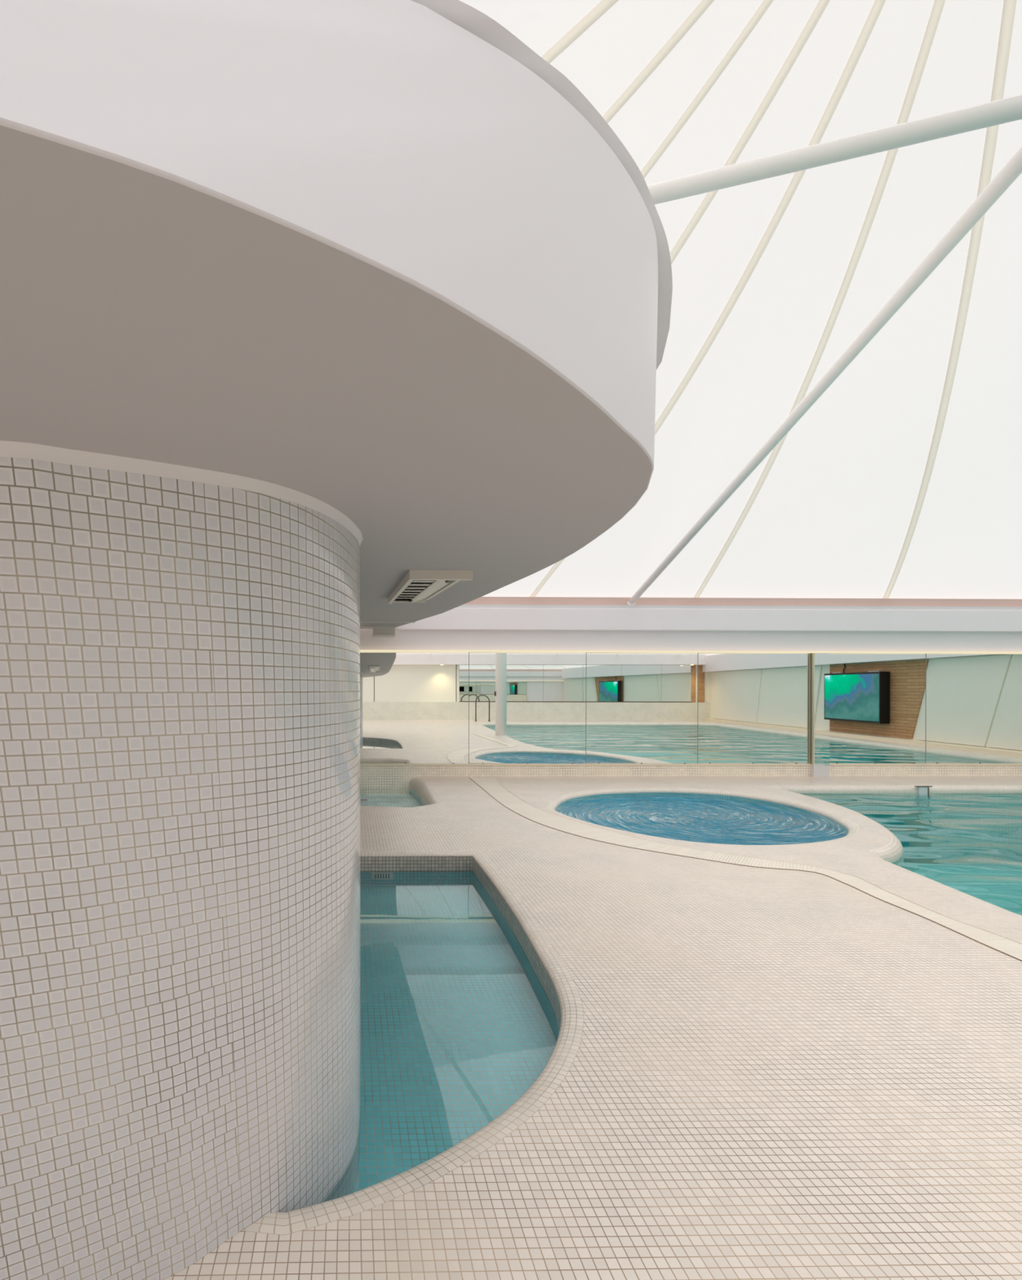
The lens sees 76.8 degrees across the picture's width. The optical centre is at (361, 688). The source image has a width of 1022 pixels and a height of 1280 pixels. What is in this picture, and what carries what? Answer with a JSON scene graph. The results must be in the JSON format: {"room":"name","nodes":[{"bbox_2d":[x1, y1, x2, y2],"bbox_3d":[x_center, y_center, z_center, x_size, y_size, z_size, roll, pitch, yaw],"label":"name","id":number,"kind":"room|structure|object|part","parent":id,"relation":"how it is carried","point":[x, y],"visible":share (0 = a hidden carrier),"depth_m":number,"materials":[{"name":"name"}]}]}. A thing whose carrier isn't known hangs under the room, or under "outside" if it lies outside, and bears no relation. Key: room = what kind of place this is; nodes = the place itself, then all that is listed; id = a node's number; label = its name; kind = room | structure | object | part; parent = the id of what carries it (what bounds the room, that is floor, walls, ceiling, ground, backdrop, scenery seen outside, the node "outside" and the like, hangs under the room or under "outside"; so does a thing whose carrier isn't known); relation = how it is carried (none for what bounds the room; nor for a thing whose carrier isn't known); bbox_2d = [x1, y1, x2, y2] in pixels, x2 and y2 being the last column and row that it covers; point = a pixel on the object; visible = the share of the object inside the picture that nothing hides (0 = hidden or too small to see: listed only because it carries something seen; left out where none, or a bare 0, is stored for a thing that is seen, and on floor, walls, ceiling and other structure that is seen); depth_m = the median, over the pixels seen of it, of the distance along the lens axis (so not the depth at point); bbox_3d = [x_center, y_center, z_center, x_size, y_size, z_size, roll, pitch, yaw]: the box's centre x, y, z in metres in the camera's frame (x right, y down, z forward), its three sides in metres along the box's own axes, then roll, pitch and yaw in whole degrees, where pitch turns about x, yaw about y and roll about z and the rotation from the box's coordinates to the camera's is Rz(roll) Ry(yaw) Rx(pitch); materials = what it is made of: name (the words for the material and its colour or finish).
{"room":"spa","nodes":[
{"label":"spa","id":0,"kind":"room"},
{"bbox_2d":[163,776,1021,1279],"bbox_3d":[3.184,1.506,0.811,27.000,0.001,19.910,0,0,-1],"label":"floor","id":1,"kind":"structure","parent":0,"point":[774,1073],"depth_m":2.40,"materials":[{"name":"tile"}]},
{"bbox_2d":[0,440,363,1279],"bbox_3d":[-1.519,0.629,2.153,3.111,2.337,2.560,0,0,-1],"label":"column","id":2,"kind":"structure","parent":1,"relation":"on","point":[180,923],"depth_m":1.36,"materials":[{"name":"white tile"}]},
{"bbox_2d":[0,0,672,626],"bbox_3d":[-2.627,-0.911,5.135,6.923,1.149,10.600,0,0,-1],"label":"canopy","id":3,"kind":"object","parent":2,"relation":"on","point":[385,264],"visible":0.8,"depth_m":0.70,"materials":[{"name":"white paint"}]},
{"bbox_2d":[371,625,395,637],"bbox_3d":[0.359,-0.937,10.048,0.362,0.185,0.320,0,0,-1],"label":"ceiling box","id":4,"kind":"object","parent":3,"relation":"attached to","point":[378,630],"visible":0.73,"depth_m":9.91,"materials":[{"name":"white metal"}]},
{"bbox_2d":[387,569,473,604],"bbox_3d":[0.341,-0.557,3.546,0.281,0.147,1.591,0,0,-1],"label":"ceiling vent","id":5,"kind":"object","parent":3,"relation":"attached to","point":[417,585],"visible":1,"depth_m":3.06,"materials":[{"name":"white metal"}]},
{"bbox_3d":[0.342,-0.576,3.551,0.239,0.106,1.501,0,0,-1],"label":"plate","id":6,"kind":"part","parent":5,"relation":"part of","materials":[{"name":"metal"}]},
{"bbox_2d":[360,776,439,807],"bbox_3d":[-0.411,1.649,9.278,2.948,0.300,2.841,0,0,-1],"label":"foot bath","id":7,"kind":"object","parent":1,"relation":"in","point":[420,793],"depth_m":9.96,"materials":[{"name":"tile"}]},
{"bbox_3d":[0.045,1.792,9.998,0.130,0.015,0.240,0,0,-1],"label":"floor grate","id":8,"kind":"part","parent":7,"relation":"part of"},
{"bbox_2d":[360,788,424,807],"bbox_3d":[-0.412,1.754,9.339,2.708,0.090,2.711,0,0,-1],"label":"basin","id":9,"kind":"object","parent":7,"relation":"in","point":[414,798],"depth_m":10.05,"materials":[{"name":"blue tile"}]},
{"bbox_2d":[241,850,583,1235],"bbox_3d":[-0.306,1.649,3.734,2.923,0.300,4.051,0,0,-1],"label":"plunge pool","id":10,"kind":"object","parent":1,"relation":"in","point":[472,1020],"depth_m":3.30,"materials":[{"name":"tile"}]},
{"bbox_3d":[0.192,1.702,5.662,0.200,0.060,0.014,0,0,-1],"label":"inlet grate","id":11,"kind":"part","parent":10,"relation":"part of","materials":[{"name":"white plastic"}]},
{"bbox_2d":[354,871,559,1192],"bbox_3d":[-0.307,1.734,3.735,2.723,0.130,3.849,0,0,-1],"label":"basin","id":12,"kind":"object","parent":10,"relation":"in","point":[458,1022],"depth_m":3.40,"materials":[{"name":"teal liquid"}]},
{"bbox_2d":[546,787,860,845],"bbox_3d":[4.097,1.957,7.746,3.497,0.900,3.518,0,0,-1],"label":"tub","id":13,"kind":"object","parent":1,"relation":"in","point":[712,816],"visible":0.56,"depth_m":9.08,"materials":[{"name":"liquid"}]},
{"bbox_2d":[469,777,1021,960],"bbox_3d":[3.014,1.501,5.790,1.442,0.002,9.827,0,0,-14],"label":"gutter","id":14,"kind":"object","parent":1,"relation":"on","point":[492,786],"visible":1,"depth_m":5.55,"materials":[{"name":"beige tile"}]},
{"bbox_2d":[809,653,829,777],"bbox_3d":[7.899,0.449,10.764,0.288,2.130,0.130,0,0,-1],"label":"pilaster","id":15,"kind":"object","parent":1,"relation":"on","point":[819,662],"visible":1,"depth_m":10.71,"materials":[{"name":"white paint"}]},
{"bbox_3d":[7.762,0.349,10.777,0.013,1.929,0.020,0,0,-1],"label":"edge trim","id":16,"kind":"part","parent":15,"relation":"part of","materials":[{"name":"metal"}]},
{"bbox_3d":[7.774,0.349,10.711,0.021,1.929,0.020,0,0,-1],"label":"edge trim","id":17,"kind":"part","parent":15,"relation":"part of","materials":[{"name":"metal"}]},
{"bbox_2d":[814,653,829,764],"bbox_3d":[7.916,0.349,10.709,0.258,1.929,0.006,0,0,1],"label":"mirror","id":18,"kind":"object","parent":15,"relation":"on","point":[821,660],"depth_m":10.71,"materials":[{"name":"clear glass"}]},
{"bbox_2d":[764,785,1021,915],"bbox_3d":[9.730,2.117,1.645,10.682,1.200,16.352,0,0,-1],"label":"swimming pool","id":19,"kind":"object","parent":1,"relation":"in","point":[965,839],"visible":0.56,"depth_m":9.70,"materials":[{"name":"liquid"}]},
{"bbox_2d":[914,786,932,796],"bbox_3d":[8.742,1.594,9.697,0.248,0.162,0.056,0,0,-1],"label":"skimmer","id":20,"kind":"object","parent":19,"relation":"in","point":[921,789],"visible":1,"depth_m":9.67,"materials":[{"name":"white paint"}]},
{"bbox_2d":[529,0,1016,598],"bbox_3d":[2.393,-4.401,0.842,28.800,5.690,20.200,0,0,-1],"label":"ribs","id":21,"kind":"structure","parent":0,"point":[1009,6],"depth_m":5.72,"materials":[{"name":"metal"}]},
{"bbox_3d":[2.409,0.204,10.919,25.800,3.400,0.270,0,0,-1],"label":"wall","id":22,"kind":"structure","parent":0,"visible":0},
{"bbox_2d":[360,652,469,764],"bbox_3d":[0.758,0.329,10.705,2.183,1.916,0.100,0,0,-1],"label":"mirror panel","id":23,"kind":"object","parent":22,"relation":"attached to","point":[415,706],"visible":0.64,"depth_m":10.69,"materials":[{"name":"clear glass"}]},
{"bbox_2d":[469,652,586,764],"bbox_3d":[2.862,0.333,10.737,2.011,1.916,0.110,0,0,-1],"label":"mirror panel","id":24,"kind":"object","parent":22,"relation":"attached to","point":[527,708],"visible":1,"depth_m":10.72,"materials":[{"name":"clear glass"}]},
{"bbox_2d":[586,652,697,764],"bbox_3d":[4.840,0.336,10.772,1.931,1.916,0.108,0,0,-1],"label":"mirror panel","id":25,"kind":"object","parent":22,"relation":"attached to","point":[642,708],"visible":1,"depth_m":10.75,"materials":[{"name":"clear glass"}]},
{"bbox_2d":[360,608,1021,631],"bbox_3d":[2.317,-1.178,10.647,25.600,0.362,0.250,0,0,-1],"label":"trim","id":26,"kind":"structure","parent":22,"relation":"attached to","point":[455,619],"depth_m":10.59,"materials":[{"name":"white paint"}]},
{"bbox_2d":[360,630,1021,651],"bbox_3d":[2.315,-0.836,10.725,25.600,0.420,0.115,0,0,-1],"label":"trim","id":27,"kind":"structure","parent":22,"relation":"attached to","point":[473,640],"depth_m":10.72,"materials":[{"name":"white paint"}]},
{"bbox_2d":[360,764,1021,794],"bbox_3d":[2.310,1.569,10.729,25.600,0.510,0.105,0,0,-1],"label":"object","id":28,"kind":"structure","parent":22,"relation":"attached to","point":[374,780],"depth_m":10.72,"materials":[{"name":"tile"}]},
{"bbox_2d":[360,763,1021,765],"bbox_3d":[2.311,1.301,10.722,25.600,0.026,0.120,0,0,-1],"label":"trim","id":29,"kind":"structure","parent":22,"relation":"attached to","point":[361,764],"depth_m":10.73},
{"bbox_2d":[360,649,1021,653],"bbox_3d":[2.116,-0.637,10.620,25.200,0.030,0.084,0,0,-1],"label":"led strip","id":30,"kind":"object","parent":22,"relation":"attached to","point":[361,651],"visible":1,"depth_m":10.65,"materials":[{"name":"white plastic"}]},
{"bbox_2d":[455,604,1021,610],"bbox_3d":[2.317,-1.392,10.672,25.600,0.066,0.220,0,0,-1],"label":"trim","id":31,"kind":"structure","parent":22,"relation":"attached to","point":[464,606],"depth_m":10.64,"materials":[{"name":"white paint"}]},
{"bbox_2d":[626,146,1021,604],"bbox_3d":[4.588,-2.635,7.258,0.140,2.481,7.096,0,0,1],"label":"strut","id":32,"kind":"object","parent":31,"relation":"on","point":[1012,169],"visible":0.91,"depth_m":5.53,"materials":[{"name":"white metal"}]},
{"bbox_2d":[465,596,1021,606],"bbox_3d":[2.314,-1.490,10.807,25.600,0.163,0.290,0,0,-1],"label":"trim","id":33,"kind":"structure","parent":22,"relation":"attached to","point":[482,600],"depth_m":10.74,"materials":[{"name":"white paint"}]},
{"bbox_2d":[697,653,809,764],"bbox_3d":[6.784,0.340,10.806,1.943,1.916,0.108,0,0,-1],"label":"mirror panel","id":34,"kind":"object","parent":22,"relation":"attached to","point":[753,708],"visible":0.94,"depth_m":10.79,"materials":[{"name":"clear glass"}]},
{"bbox_2d":[829,653,926,764],"bbox_3d":[8.934,0.344,10.846,1.736,1.916,0.103,0,0,-1],"label":"mirror panel","id":35,"kind":"object","parent":22,"relation":"attached to","point":[877,701],"visible":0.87,"depth_m":10.83,"materials":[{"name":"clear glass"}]},
{"bbox_2d":[925,653,1021,763],"bbox_3d":[10.781,0.347,10.876,1.943,1.916,0.108,0,0,-1],"label":"mirror panel","id":36,"kind":"object","parent":22,"relation":"attached to","point":[974,703],"visible":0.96,"depth_m":10.86,"materials":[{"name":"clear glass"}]},
{"bbox_3d":[4.417,-5.368,3.896,0.189,3.712,0.264,0,0,-1],"label":"mast","id":37,"kind":"object","parent":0,"visible":0},
{"bbox_2d":[647,94,1021,204],"bbox_3d":[0.608,-3.616,5.093,7.988,0.239,0.128,0,0,18],"label":"strut","id":38,"kind":"object","parent":37,"relation":"attached to","point":[1008,109],"visible":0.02,"depth_m":4.18,"materials":[{"name":"white metal"}]}
]}

